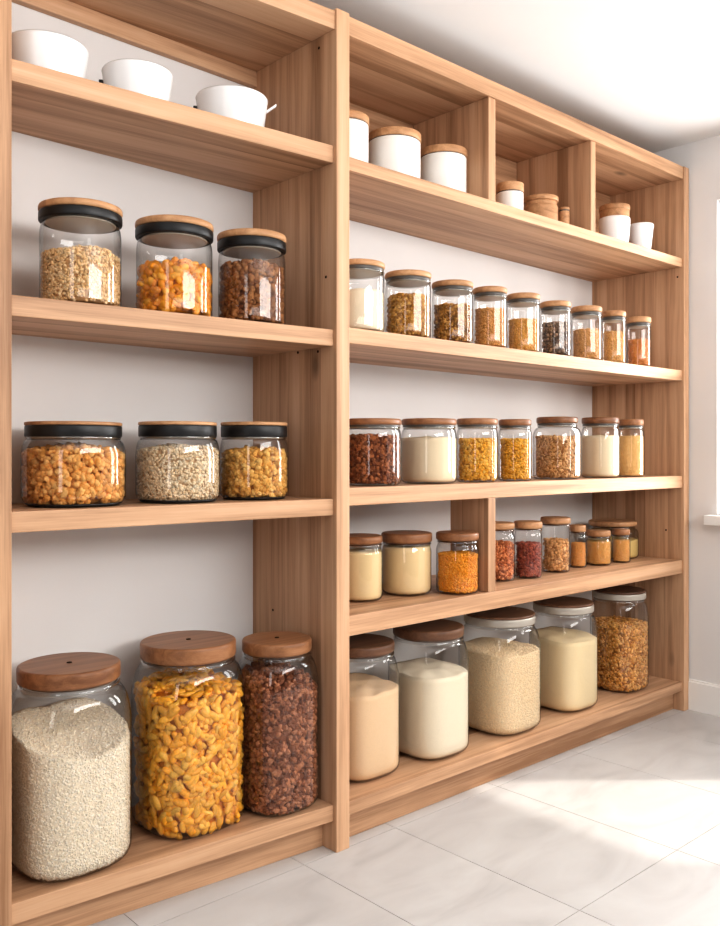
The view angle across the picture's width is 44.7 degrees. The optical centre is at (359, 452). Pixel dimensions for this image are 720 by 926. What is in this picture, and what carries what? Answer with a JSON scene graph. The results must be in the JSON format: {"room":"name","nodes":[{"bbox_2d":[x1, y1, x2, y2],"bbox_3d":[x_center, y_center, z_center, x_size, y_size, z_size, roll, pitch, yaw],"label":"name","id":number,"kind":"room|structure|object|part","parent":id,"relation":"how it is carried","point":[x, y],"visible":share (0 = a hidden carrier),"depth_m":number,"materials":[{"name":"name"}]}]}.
{"room":"pantry","nodes":[
{"label":"pantry","id":0,"kind":"room"},
{"bbox_2d":[12,2,591,805],"bbox_3d":[-1.086,-0.077,1.678,5.860,2.180,0.296,0,0,-42],"label":"wall","id":1,"kind":"structure","parent":0,"point":[100,590],"depth_m":2.19,"materials":[{"name":"white paint"}]},
{"bbox_2d":[88,709,719,925],"bbox_3d":[0.274,0.964,0.182,5.850,0.001,4.400,0,0,-42],"label":"floor","id":2,"kind":"structure","parent":0,"point":[621,827],"depth_m":2.08,"materials":[{"name":"tile"}]},
{"bbox_2d":[0,0,688,925],"bbox_3d":[0.163,-0.054,2.577,2.547,2.035,0.397,0,0,-42],"label":"shelving unit","id":3,"kind":"object","parent":2,"relation":"on","point":[317,63],"visible":0.93,"depth_m":2.22,"materials":[{"name":"brown wood"}]},
{"bbox_3d":[-0.757,-0.052,1.727,0.041,2.030,0.264,0,0,-42],"label":"upright panel","id":4,"kind":"part","parent":3,"relation":"part of","materials":[{"name":"brown wood"}]},
{"bbox_2d":[12,29,88,77],"bbox_3d":[-0.642,-0.786,1.795,0.166,0.086,0.166,0,0,-42],"label":"pot","id":5,"kind":"object","parent":3,"relation":"on","point":[56,51],"visible":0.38,"depth_m":1.73,"materials":[{"name":"ceramic"}]},
{"bbox_2d":[12,652,131,882],"bbox_3d":[-0.608,0.644,1.834,0.234,0.413,0.234,0,0,-42],"label":"storage jar","id":6,"kind":"object","parent":3,"relation":"on","point":[71,785],"visible":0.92,"depth_m":1.76,"materials":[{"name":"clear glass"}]},
{"bbox_3d":[-0.608,0.456,1.834,0.207,0.033,0.207,0,0,-42],"label":"lid","id":7,"kind":"part","parent":6,"relation":"part of","materials":[{"name":"brown wood"}]},
{"bbox_2d":[20,421,125,507],"bbox_3d":[-0.604,0.023,1.850,0.210,0.175,0.211,0,0,-42],"label":"storage jar","id":8,"kind":"object","parent":3,"relation":"on","point":[69,474],"visible":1,"depth_m":1.77,"materials":[{"name":"clear glass"}]},
{"bbox_3d":[-0.604,-0.061,1.851,0.198,0.007,0.198,0,0,-42],"label":"lid","id":9,"kind":"part","parent":8,"relation":"part of","materials":[{"name":"brown wood"}]},
{"bbox_2d":[38,197,122,305],"bbox_3d":[-0.580,-0.403,1.820,0.168,0.210,0.168,0,0,-42],"label":"storage jar","id":10,"kind":"object","parent":3,"relation":"on","point":[86,274],"visible":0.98,"depth_m":1.76,"materials":[{"name":"clear glass"}]},
{"bbox_3d":[-0.580,-0.388,1.820,0.163,0.178,0.163,0,0,-42],"label":"glass","id":11,"kind":"part","parent":10,"relation":"part of","materials":[{"name":"clear glass"}]},
{"bbox_3d":[-0.580,-0.501,1.820,0.168,0.015,0.168,0,0,-42],"label":"lid","id":12,"kind":"part","parent":10,"relation":"part of","materials":[{"name":"brown wood"}]},
{"bbox_3d":[-0.554,-1.002,2.093,0.755,0.040,0.020,0,0,-44],"label":"rail","id":13,"kind":"part","parent":3,"relation":"part of","materials":[{"name":"brown wood"}]},
{"bbox_2d":[99,58,172,100],"bbox_3d":[-0.485,-0.785,1.910,0.151,0.084,0.151,0,0,-42],"label":"pot","id":14,"kind":"object","parent":3,"relation":"on","point":[145,77],"visible":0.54,"depth_m":1.85,"materials":[{"name":"ceramic"}]},
{"bbox_3d":[-0.455,0.870,1.986,0.754,0.040,0.334,0,0,-42],"label":"shelf","id":15,"kind":"part","parent":3,"relation":"part of","materials":[{"name":"brown wood"}]},
{"bbox_3d":[-0.455,0.131,1.986,0.754,0.040,0.334,0,0,-42],"label":"shelf","id":16,"kind":"part","parent":3,"relation":"part of","materials":[{"name":"brown wood"}]},
{"bbox_3d":[-0.455,-0.278,1.986,0.754,0.040,0.334,0,0,-42],"label":"shelf","id":17,"kind":"part","parent":3,"relation":"part of","materials":[{"name":"brown wood"}]},
{"bbox_3d":[-0.455,-0.722,1.986,0.754,0.042,0.334,0,0,-42],"label":"shelf","id":18,"kind":"part","parent":3,"relation":"part of","materials":[{"name":"brown wood"}]},
{"bbox_2d":[135,214,213,315],"bbox_3d":[-0.415,-0.404,1.952,0.175,0.212,0.172,0,0,-42],"label":"storage jar","id":19,"kind":"object","parent":3,"relation":"on","point":[176,285],"visible":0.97,"depth_m":1.89,"materials":[{"name":"clear glass"}]},
{"bbox_3d":[-0.413,-0.387,1.954,0.167,0.178,0.167,0,0,-42],"label":"glass","id":20,"kind":"part","parent":19,"relation":"part of","materials":[{"name":"clear glass"}]},
{"bbox_3d":[-0.413,-0.502,1.954,0.172,0.016,0.172,0,0,-42],"label":"lid","id":21,"kind":"part","parent":19,"relation":"part of","materials":[{"name":"brown wood"}]},
{"bbox_2d":[135,421,219,503],"bbox_3d":[-0.413,0.021,1.986,0.185,0.180,0.185,0,0,-42],"label":"storage jar","id":22,"kind":"object","parent":3,"relation":"on","point":[173,473],"visible":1,"depth_m":1.91,"materials":[{"name":"clear glass"}]},
{"bbox_3d":[-0.413,-0.066,1.986,0.175,0.008,0.175,0,0,-42],"label":"lid","id":23,"kind":"part","parent":22,"relation":"part of","materials":[{"name":"brown wood"}]},
{"bbox_2d":[131,630,244,839],"bbox_3d":[-0.397,0.643,2.028,0.240,0.426,0.240,0,0,-42],"label":"storage jar","id":24,"kind":"object","parent":3,"relation":"on","point":[188,753],"visible":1,"depth_m":1.94,"materials":[{"name":"clear glass"}]},
{"bbox_3d":[-0.397,0.450,2.028,0.218,0.037,0.218,0,0,-42],"label":"lid","id":25,"kind":"part","parent":24,"relation":"part of","materials":[{"name":"brown wood"}]},
{"bbox_3d":[-0.453,-1.044,1.983,0.754,0.045,0.340,0,0,-42],"label":"panel","id":26,"kind":"part","parent":3,"relation":"part of","materials":[{"name":"brown wood"}]},
{"bbox_2d":[193,85,275,126],"bbox_3d":[-0.299,-0.788,2.069,0.177,0.091,0.169,0,0,-42],"label":"pot","id":27,"kind":"object","parent":3,"relation":"on","point":[241,103],"visible":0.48,"depth_m":2.00,"materials":[{"name":"ceramic"}]},
{"bbox_3d":[-0.212,-0.818,2.085,0.026,0.024,0.010,0,0,-12],"label":"handle","id":28,"kind":"part","parent":27,"relation":"part of","materials":[{"name":"white ceramic"}]},
{"bbox_2d":[217,228,285,323],"bbox_3d":[-0.256,-0.406,2.073,0.163,0.214,0.163,0,0,-42],"label":"storage jar","id":29,"kind":"object","parent":3,"relation":"on","point":[251,288],"visible":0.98,"depth_m":2.01,"materials":[{"name":"clear glass"}]},
{"bbox_3d":[-0.256,-0.504,2.073,0.163,0.017,0.163,0,0,-42],"label":"lid","id":30,"kind":"part","parent":29,"relation":"part of","materials":[{"name":"brown wood"}]},
{"bbox_2d":[220,422,288,499],"bbox_3d":[-0.255,0.019,2.109,0.164,0.184,0.164,0,0,-42],"label":"storage jar","id":31,"kind":"object","parent":3,"relation":"on","point":[253,472],"visible":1,"depth_m":2.05,"materials":[{"name":"clear glass"}]},
{"bbox_3d":[-0.255,-0.069,2.109,0.160,0.008,0.160,0,0,-42],"label":"lid","id":32,"kind":"part","parent":31,"relation":"part of","materials":[{"name":"brown wood"}]},
{"bbox_2d":[235,631,318,816],"bbox_3d":[-0.201,0.648,2.124,0.187,0.404,0.188,0,0,-42],"label":"storage jar","id":33,"kind":"object","parent":3,"relation":"on","point":[279,771],"visible":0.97,"depth_m":2.06,"materials":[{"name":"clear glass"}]},
{"bbox_3d":[-0.202,0.463,2.124,0.168,0.030,0.168,0,0,-42],"label":"lid","id":34,"kind":"part","parent":33,"relation":"part of","materials":[{"name":"brown wood"}]},
{"bbox_3d":[-0.158,-0.054,2.250,0.042,2.035,0.347,0,0,-42],"label":"upright panel","id":35,"kind":"part","parent":3,"relation":"part of","materials":[{"name":"brown wood"}]},
{"bbox_2d":[349,109,368,161],"bbox_3d":[-0.038,-0.798,2.275,0.124,0.143,0.124,0,0,-42],"label":"canister","id":36,"kind":"object","parent":3,"relation":"on","point":[358,120],"visible":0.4,"depth_m":2.23,"materials":[{"name":"white ceramic"}]},
{"bbox_3d":[-0.038,-0.860,2.275,0.124,0.020,0.124,0,0,-42],"label":"lid","id":37,"kind":"part","parent":36,"relation":"part of","materials":[{"name":"brown wood"}]},
{"bbox_2d":[349,533,381,601],"bbox_3d":[0.001,0.312,2.391,0.121,0.176,0.121,0,0,-42],"label":"storage jar","id":38,"kind":"object","parent":3,"relation":"on","point":[365,564],"visible":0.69,"depth_m":2.34,"materials":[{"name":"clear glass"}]},
{"bbox_3d":[0.001,0.235,2.391,0.121,0.021,0.121,0,0,-42],"label":"lid","id":39,"kind":"part","parent":38,"relation":"part of","materials":[{"name":"brown wood"}]},
{"bbox_2d":[349,258,384,331],"bbox_3d":[-0.006,-0.399,2.269,0.141,0.181,0.141,0,0,-42],"label":"storage jar","id":40,"kind":"object","parent":3,"relation":"on","point":[366,306],"visible":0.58,"depth_m":2.21,"materials":[{"name":"clear glass"}]},
{"bbox_3d":[-0.006,-0.482,2.269,0.141,0.015,0.141,0,0,-42],"label":"lid","id":41,"kind":"part","parent":40,"relation":"part of","materials":[{"name":"brown wood"}]},
{"bbox_2d":[349,633,399,782],"bbox_3d":[-0.003,0.679,2.357,0.193,0.350,0.193,0,0,-42],"label":"storage jar","id":42,"kind":"object","parent":3,"relation":"on","point":[374,701],"visible":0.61,"depth_m":2.28,"materials":[{"name":"clear glass"}]},
{"bbox_3d":[-0.003,0.517,2.357,0.193,0.026,0.193,0,0,-42],"label":"lid","id":43,"kind":"part","parent":42,"relation":"part of","materials":[{"name":"brown wood"}]},
{"bbox_2d":[349,418,401,485],"bbox_3d":[0.033,-0.002,2.329,0.155,0.176,0.155,0,0,-42],"label":"storage jar","id":44,"kind":"object","parent":3,"relation":"on","point":[374,459],"visible":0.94,"depth_m":2.27,"materials":[{"name":"clear glass"}]},
{"bbox_3d":[0.033,-0.082,2.329,0.155,0.017,0.155,0,0,-42],"label":"lid","id":45,"kind":"part","parent":44,"relation":"part of","materials":[{"name":"brown wood"}]},
{"bbox_2d":[368,126,420,177],"bbox_3d":[0.094,-0.800,2.412,0.149,0.146,0.149,0,0,-42],"label":"canister","id":46,"kind":"object","parent":3,"relation":"on","point":[396,148],"visible":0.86,"depth_m":2.35,"materials":[{"name":"white ceramic"}]},
{"bbox_3d":[0.094,-0.863,2.412,0.149,0.021,0.149,0,0,-42],"label":"lid","id":47,"kind":"part","parent":46,"relation":"part of","materials":[{"name":"brown wood"}]},
{"bbox_2d":[381,530,431,595],"bbox_3d":[0.133,0.313,2.498,0.145,0.174,0.145,0,0,-42],"label":"storage jar","id":48,"kind":"object","parent":3,"relation":"on","point":[406,553],"visible":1,"depth_m":2.44,"materials":[{"name":"clear glass"}]},
{"bbox_3d":[0.133,0.239,2.498,0.145,0.026,0.145,0,0,-42],"label":"lid","id":49,"kind":"part","parent":48,"relation":"part of","materials":[{"name":"brown wood"}]},
{"bbox_2d":[385,269,430,337],"bbox_3d":[0.131,-0.398,2.385,0.128,0.179,0.128,0,0,-42],"label":"storage jar","id":50,"kind":"object","parent":3,"relation":"on","point":[408,314],"visible":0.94,"depth_m":2.34,"materials":[{"name":"clear glass"}]},
{"bbox_3d":[0.131,-0.479,2.385,0.128,0.016,0.128,0,0,-42],"label":"lid","id":51,"kind":"part","parent":50,"relation":"part of","materials":[{"name":"brown wood"}]},
{"bbox_2d":[388,619,468,760],"bbox_3d":[0.197,0.674,2.522,0.204,0.360,0.204,0,0,-42],"label":"storage jar","id":52,"kind":"object","parent":3,"relation":"on","point":[433,692],"visible":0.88,"depth_m":2.44,"materials":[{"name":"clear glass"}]},
{"bbox_3d":[0.197,0.508,2.522,0.204,0.028,0.204,0,0,-42],"label":"lid","id":53,"kind":"part","parent":52,"relation":"part of","materials":[{"name":"brown wood"}]},
{"bbox_2d":[401,418,456,483],"bbox_3d":[0.195,-0.005,2.479,0.156,0.182,0.156,0,0,-42],"label":"storage jar","id":54,"kind":"object","parent":3,"relation":"on","point":[426,459],"visible":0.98,"depth_m":2.42,"materials":[{"name":"clear glass"}]},
{"bbox_3d":[0.195,-0.087,2.479,0.156,0.018,0.156,0,0,-42],"label":"lid","id":55,"kind":"part","parent":54,"relation":"part of","materials":[{"name":"brown wood"}]},
{"bbox_2d":[420,144,466,191],"bbox_3d":[0.241,-0.800,2.539,0.138,0.146,0.138,0,0,-42],"label":"canister","id":56,"kind":"object","parent":3,"relation":"on","point":[442,164],"visible":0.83,"depth_m":2.48,"materials":[{"name":"white ceramic"}]},
{"bbox_3d":[0.241,-0.863,2.539,0.138,0.021,0.138,0,0,-42],"label":"lid","id":57,"kind":"part","parent":56,"relation":"part of","materials":[{"name":"brown wood"}]},
{"bbox_2d":[432,279,472,342],"bbox_3d":[0.264,-0.397,2.500,0.119,0.176,0.119,0,0,-42],"label":"storage jar","id":58,"kind":"object","parent":3,"relation":"on","point":[452,321],"visible":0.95,"depth_m":2.46,"materials":[{"name":"clear glass"}]},
{"bbox_3d":[0.264,-0.477,2.500,0.119,0.017,0.119,0,0,-42],"label":"lid","id":59,"kind":"part","parent":58,"relation":"part of","materials":[{"name":"brown wood"}]},
{"bbox_2d":[436,530,478,594],"bbox_3d":[0.279,0.313,2.514,0.123,0.173,0.123,0,0,-42],"label":"storage jar","id":60,"kind":"object","parent":3,"relation":"on","point":[457,573],"visible":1,"depth_m":2.47,"materials":[{"name":"clear glass"}]},
{"bbox_3d":[0.279,0.238,2.514,0.123,0.022,0.123,0,0,-42],"label":"lid","id":61,"kind":"part","parent":60,"relation":"part of","materials":[{"name":"brown wood"}]},
{"bbox_2d":[457,418,497,481],"bbox_3d":[0.347,-0.008,2.597,0.122,0.187,0.122,0,0,-42],"label":"storage jar","id":62,"kind":"object","parent":3,"relation":"on","point":[478,456],"visible":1,"depth_m":2.55,"materials":[{"name":"clear glass"}]},
{"bbox_3d":[0.347,-0.092,2.597,0.122,0.019,0.122,0,0,-42],"label":"lid","id":63,"kind":"part","parent":62,"relation":"part of","materials":[{"name":"brown wood"}]},
{"bbox_3d":[0.377,-0.875,2.935,1.672,0.295,0.015,0,0,-42],"label":"panel","id":64,"kind":"part","parent":3,"relation":"part of","materials":[{"name":"brown wood"}]},
{"bbox_2d":[473,286,506,347],"bbox_3d":[0.386,-0.398,2.601,0.102,0.179,0.102,0,0,-42],"label":"storage jar","id":65,"kind":"object","parent":3,"relation":"on","point":[490,327],"visible":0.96,"depth_m":2.56,"materials":[{"name":"clear glass"}]},
{"bbox_3d":[0.386,-0.479,2.601,0.102,0.018,0.102,0,0,-42],"label":"lid","id":66,"kind":"part","parent":65,"relation":"part of","materials":[{"name":"brown wood"}]},
{"bbox_2d":[458,606,540,735],"bbox_3d":[0.437,0.675,2.744,0.225,0.358,0.225,0,0,-42],"label":"storage jar","id":67,"kind":"object","parent":3,"relation":"on","point":[504,675],"visible":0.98,"depth_m":2.66,"materials":[{"name":"clear glass"}]},
{"bbox_3d":[0.437,0.500,2.744,0.219,0.008,0.219,0,0,-42],"label":"lid","id":68,"kind":"part","parent":67,"relation":"part of","materials":[{"name":"brown wood"}]},
{"bbox_2d":[495,521,514,581],"bbox_3d":[0.437,0.309,2.762,0.103,0.182,0.103,0,0,-42],"label":"storage jar","id":69,"kind":"object","parent":3,"relation":"on","point":[504,550],"visible":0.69,"depth_m":2.72,"materials":[{"name":"clear glass"}]},
{"bbox_3d":[0.437,0.228,2.762,0.101,0.020,0.101,0,0,-42],"label":"lid","id":70,"kind":"part","parent":69,"relation":"part of","materials":[{"name":"brown wood"}]},
{"bbox_2d":[496,181,523,209],"bbox_3d":[0.463,-0.778,2.707,0.085,0.102,0.085,0,0,-42],"label":"canister","id":71,"kind":"object","parent":3,"relation":"on","point":[510,193],"visible":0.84,"depth_m":2.67,"materials":[{"name":"white ceramic"}]},
{"bbox_3d":[0.463,-0.816,2.707,0.085,0.027,0.085,0,0,-42],"label":"lid","id":72,"kind":"part","parent":71,"relation":"part of","materials":[{"name":"brown wood"}]},
{"bbox_2d":[498,419,531,480],"bbox_3d":[0.478,-0.009,2.704,0.103,0.189,0.103,0,0,-42],"label":"storage jar","id":73,"kind":"object","parent":3,"relation":"on","point":[515,456],"visible":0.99,"depth_m":2.66,"materials":[{"name":"clear glass"}]},
{"bbox_3d":[0.478,-0.093,2.704,0.100,0.020,0.100,0,0,-42],"label":"lid","id":74,"kind":"part","parent":73,"relation":"part of","materials":[{"name":"brown wood"}]},
{"bbox_3d":[0.455,0.872,2.849,1.672,0.034,0.386,0,0,-42],"label":"shelf","id":75,"kind":"part","parent":3,"relation":"part of","materials":[{"name":"brown wood"}]},
{"bbox_3d":[0.455,0.425,2.849,1.672,0.050,0.386,0,0,-42],"label":"shelf","id":76,"kind":"part","parent":3,"relation":"part of","materials":[{"name":"brown wood"}]},
{"bbox_3d":[0.455,0.108,2.849,1.672,0.044,0.386,0,0,-42],"label":"shelf","id":77,"kind":"part","parent":3,"relation":"part of","materials":[{"name":"brown wood"}]},
{"bbox_3d":[0.455,-0.289,2.849,1.672,0.039,0.386,0,0,-42],"label":"shelf","id":78,"kind":"part","parent":3,"relation":"part of","materials":[{"name":"brown wood"}]},
{"bbox_3d":[0.455,-0.711,2.849,1.672,0.033,0.386,0,0,-42],"label":"shelf","id":79,"kind":"part","parent":3,"relation":"part of","materials":[{"name":"brown wood"}]},
{"bbox_3d":[0.456,-1.046,2.848,1.672,0.047,0.390,0,0,-42],"label":"panel","id":80,"kind":"part","parent":3,"relation":"part of","materials":[{"name":"brown wood"}]},
{"bbox_2d":[506,292,539,351],"bbox_3d":[0.505,-0.399,2.711,0.104,0.180,0.104,0,0,-42],"label":"storage jar","id":81,"kind":"object","parent":3,"relation":"on","point":[523,332],"visible":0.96,"depth_m":2.67,"materials":[{"name":"clear glass"}]},
{"bbox_3d":[0.505,-0.480,2.711,0.104,0.018,0.104,0,0,-42],"label":"lid","id":82,"kind":"part","parent":81,"relation":"part of","materials":[{"name":"brown wood"}]},
{"bbox_2d":[514,520,541,578],"bbox_3d":[0.541,0.309,2.820,0.091,0.181,0.091,0,0,-23],"label":"storage jar","id":83,"kind":"object","parent":3,"relation":"on","point":[528,556],"visible":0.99,"depth_m":2.79,"materials":[{"name":"clear glass"}]},
{"bbox_3d":[0.541,0.230,2.820,0.091,0.022,0.091,0,0,-42],"label":"lid","id":84,"kind":"part","parent":83,"relation":"part of","materials":[{"name":"brown wood"}]},
{"bbox_2d":[524,194,558,219],"bbox_3d":[0.586,-0.776,2.836,0.111,0.098,0.111,0,0,-42],"label":"wooden pot","id":85,"kind":"object","parent":3,"relation":"on","point":[545,205],"visible":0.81,"depth_m":2.79,"materials":[{"name":"brown wood"}]},
{"bbox_3d":[0.586,-0.761,2.836,0.108,0.069,0.108,0,0,-42],"label":"pot","id":86,"kind":"part","parent":85,"relation":"part of","materials":[{"name":"brown wood"}]},
{"bbox_3d":[0.586,-0.817,2.836,0.111,0.016,0.111,0,0,-42],"label":"lid","id":87,"kind":"part","parent":85,"relation":"part of","materials":[{"name":"brown wood"}]},
{"bbox_2d":[540,300,570,355],"bbox_3d":[0.629,-0.396,2.822,0.099,0.176,0.099,0,0,-42],"label":"storage jar","id":88,"kind":"object","parent":3,"relation":"on","point":[555,335],"visible":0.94,"depth_m":2.78,"materials":[{"name":"clear glass"}]},
{"bbox_3d":[0.629,-0.475,2.822,0.099,0.019,0.099,0,0,-42],"label":"lid","id":89,"kind":"part","parent":88,"relation":"part of","materials":[{"name":"brown wood"}]},
{"bbox_2d":[540,516,570,572],"bbox_3d":[0.661,0.308,2.962,0.100,0.183,0.100,0,0,-42],"label":"storage jar","id":90,"kind":"object","parent":3,"relation":"on","point":[556,554],"visible":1,"depth_m":2.93,"materials":[{"name":"clear glass"}]},
{"bbox_3d":[0.661,0.227,2.962,0.100,0.022,0.100,0,0,-42],"label":"lid","id":91,"kind":"part","parent":90,"relation":"part of","materials":[{"name":"brown wood"}]},
{"bbox_2d":[533,417,580,479],"bbox_3d":[0.649,-0.016,2.886,0.143,0.203,0.143,0,0,-42],"label":"storage jar","id":92,"kind":"object","parent":3,"relation":"on","point":[557,457],"visible":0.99,"depth_m":2.83,"materials":[{"name":"clear glass"}]},
{"bbox_3d":[0.649,-0.107,2.886,0.134,0.021,0.134,0,0,-42],"label":"lid","id":93,"kind":"part","parent":92,"relation":"part of","materials":[{"name":"brown wood"}]},
{"bbox_2d":[529,596,597,712],"bbox_3d":[0.689,0.678,2.971,0.203,0.354,0.203,0,0,-42],"label":"storage jar","id":94,"kind":"object","parent":3,"relation":"on","point":[568,656],"visible":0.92,"depth_m":2.89,"materials":[{"name":"clear glass"}]},
{"bbox_3d":[0.689,0.505,2.971,0.200,0.008,0.200,0,0,-42],"label":"lid","id":95,"kind":"part","parent":94,"relation":"part of","materials":[{"name":"brown wood"}]},
{"bbox_2d":[559,207,569,223],"bbox_3d":[0.667,-0.764,2.860,0.034,0.073,0.034,0,0,-42],"label":"shaker","id":96,"kind":"object","parent":3,"relation":"on","point":[563,211],"visible":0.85,"depth_m":2.84,"materials":[{"name":"brown wood"}]},
{"bbox_2d":[569,524,585,567],"bbox_3d":[0.764,0.326,3.071,0.058,0.149,0.058,0,0,-42],"label":"storage jar","id":97,"kind":"object","parent":3,"relation":"on","point":[578,554],"visible":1,"depth_m":3.05,"materials":[{"name":"clear glass"}]},
{"bbox_3d":[0.764,0.263,3.071,0.056,0.024,0.056,0,0,-42],"label":"lid","id":98,"kind":"part","parent":97,"relation":"part of","materials":[{"name":"brown wood"}]},
{"bbox_2d":[571,305,601,359],"bbox_3d":[0.761,-0.399,2.944,0.103,0.180,0.103,0,0,-42],"label":"storage jar","id":99,"kind":"object","parent":3,"relation":"on","point":[586,342],"visible":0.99,"depth_m":2.90,"materials":[{"name":"clear glass"}]},
{"bbox_3d":[0.761,-0.479,2.944,0.103,0.020,0.103,0,0,-42],"label":"lid","id":100,"kind":"part","parent":99,"relation":"part of","materials":[{"name":"brown wood"}]},
{"bbox_2d":[585,529,610,565],"bbox_3d":[0.855,0.338,3.140,0.090,0.124,0.090,0,0,-42],"label":"storage jar","id":101,"kind":"object","parent":3,"relation":"on","point":[598,551],"visible":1,"depth_m":3.11,"materials":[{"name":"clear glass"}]},
{"bbox_3d":[0.855,0.287,3.140,0.085,0.021,0.085,0,0,-42],"label":"lid","id":102,"kind":"part","parent":101,"relation":"part of","materials":[{"name":"brown wood"}]},
{"bbox_2d":[581,417,619,477],"bbox_3d":[0.835,-0.018,3.042,0.127,0.208,0.127,0,0,-42],"label":"storage jar","id":103,"kind":"object","parent":3,"relation":"on","point":[600,453],"visible":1,"depth_m":2.99,"materials":[{"name":"clear glass"}]},
{"bbox_3d":[0.835,-0.111,3.042,0.127,0.022,0.127,0,0,-42],"label":"lid","id":104,"kind":"part","parent":103,"relation":"part of","materials":[{"name":"brown wood"}]},
{"bbox_2d":[587,519,638,558],"bbox_3d":[0.973,0.330,3.376,0.192,0.140,0.192,0,0,-42],"label":"storage jar","id":105,"kind":"object","parent":3,"relation":"on","point":[602,523],"visible":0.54,"depth_m":3.32,"materials":[{"name":"clear glass"}]},
{"bbox_3d":[0.973,0.269,3.376,0.181,0.019,0.181,0,0,-42],"label":"lid","id":106,"kind":"part","parent":105,"relation":"part of","materials":[{"name":"brown wood"}]},
{"bbox_2d":[601,310,625,362],"bbox_3d":[0.880,-0.399,3.040,0.084,0.181,0.084,0,0,-42],"label":"storage jar","id":107,"kind":"object","parent":3,"relation":"on","point":[614,341],"visible":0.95,"depth_m":3.01,"materials":[{"name":"clear glass"}]},
{"bbox_3d":[0.880,-0.479,3.040,0.083,0.021,0.083,0,0,-42],"label":"lid","id":108,"kind":"part","parent":107,"relation":"part of","materials":[{"name":"brown wood"}]},
{"bbox_2d":[599,203,629,241],"bbox_3d":[0.910,-0.804,3.134,0.110,0.154,0.110,0,0,-42],"label":"crock","id":109,"kind":"object","parent":3,"relation":"on","point":[614,218],"visible":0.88,"depth_m":3.09,"materials":[{"name":"white ceramic"}]},
{"bbox_3d":[0.910,-0.871,3.134,0.108,0.019,0.108,0,0,-42],"label":"lid","id":110,"kind":"part","parent":109,"relation":"part of","materials":[{"name":"brown wood"}]},
{"bbox_2d":[592,585,648,692],"bbox_3d":[0.946,0.675,3.198,0.188,0.359,0.188,0,0,-40],"label":"storage jar","id":111,"kind":"object","parent":3,"relation":"on","point":[622,642],"visible":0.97,"depth_m":3.13,"materials":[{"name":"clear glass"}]},
{"bbox_3d":[0.946,0.500,3.198,0.186,0.009,0.186,0,0,-42],"label":"lid","id":112,"kind":"part","parent":111,"relation":"part of","materials":[{"name":"brown wood"}]},
{"bbox_2d":[612,528,629,562],"bbox_3d":[0.957,0.339,3.214,0.067,0.122,0.067,0,0,-42],"label":"storage jar","id":113,"kind":"object","parent":3,"relation":"on","point":[621,548],"visible":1,"depth_m":3.19,"materials":[{"name":"clear glass"}]},
{"bbox_3d":[0.957,0.289,3.214,0.064,0.022,0.064,0,0,-42],"label":"lid","id":114,"kind":"part","parent":113,"relation":"part of","materials":[{"name":"brown wood"}]},
{"bbox_2d":[618,419,643,476],"bbox_3d":[0.973,-0.017,3.145,0.090,0.206,0.090,0,0,-42],"label":"storage jar","id":115,"kind":"object","parent":3,"relation":"on","point":[631,448],"visible":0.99,"depth_m":3.11,"materials":[{"name":"clear glass"}]},
{"bbox_3d":[0.973,-0.109,3.145,0.088,0.023,0.088,0,0,-42],"label":"lid","id":116,"kind":"part","parent":115,"relation":"part of","materials":[{"name":"brown wood"}]},
{"bbox_2d":[626,316,650,365],"bbox_3d":[1.003,-0.398,3.155,0.088,0.178,0.088,0,0,-40],"label":"storage jar","id":117,"kind":"object","parent":3,"relation":"on","point":[638,349],"visible":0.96,"depth_m":3.12,"materials":[{"name":"clear glass"}]},
{"bbox_3d":[1.003,-0.476,3.155,0.088,0.021,0.088,0,0,-42],"label":"lid","id":118,"kind":"part","parent":117,"relation":"part of","materials":[{"name":"brown wood"}]},
{"bbox_3d":[1.089,-0.053,3.424,0.039,2.032,0.395,0,0,-42],"label":"upright panel","id":119,"kind":"part","parent":3,"relation":"part of","materials":[{"name":"brown wood"}]},
{"bbox_2d":[629,222,653,248],"bbox_3d":[1.042,-0.786,3.249,0.092,0.118,0.092,0,0,-42],"label":"cup","id":120,"kind":"object","parent":3,"relation":"on","point":[641,233],"visible":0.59,"depth_m":3.21,"materials":[{"name":"ceramic"}]},
{"bbox_2d":[309,0,719,152],"bbox_3d":[0.287,-1.216,0.174,5.860,0.100,4.370,0,0,-42],"label":"ceiling","id":121,"kind":"structure","parent":0,"point":[645,74],"depth_m":2.54,"materials":[{"name":"paint"}]},
{"bbox_2d":[654,135,719,684],"bbox_3d":[2.406,-0.076,2.110,0.120,2.179,4.370,0,0,-42],"label":"wall","id":122,"kind":"structure","parent":0,"point":[702,157],"depth_m":3.26,"materials":[{"name":"white paint"}]},
{"bbox_2d":[688,679,719,716],"bbox_3d":[2.533,0.906,1.873,0.012,0.114,3.848,0,0,-42],"label":"baseboard","id":123,"kind":"structure","parent":122,"relation":"attached to","point":[703,697],"depth_m":3.24,"materials":[{"name":"white paint"}]},
{"bbox_2d":[704,515,719,525],"bbox_3d":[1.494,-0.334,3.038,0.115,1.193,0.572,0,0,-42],"label":"windowsill","id":124,"kind":"structure","parent":122,"relation":"in","point":[708,519],"depth_m":3.19,"materials":[{"name":"white paint"}]}
]}

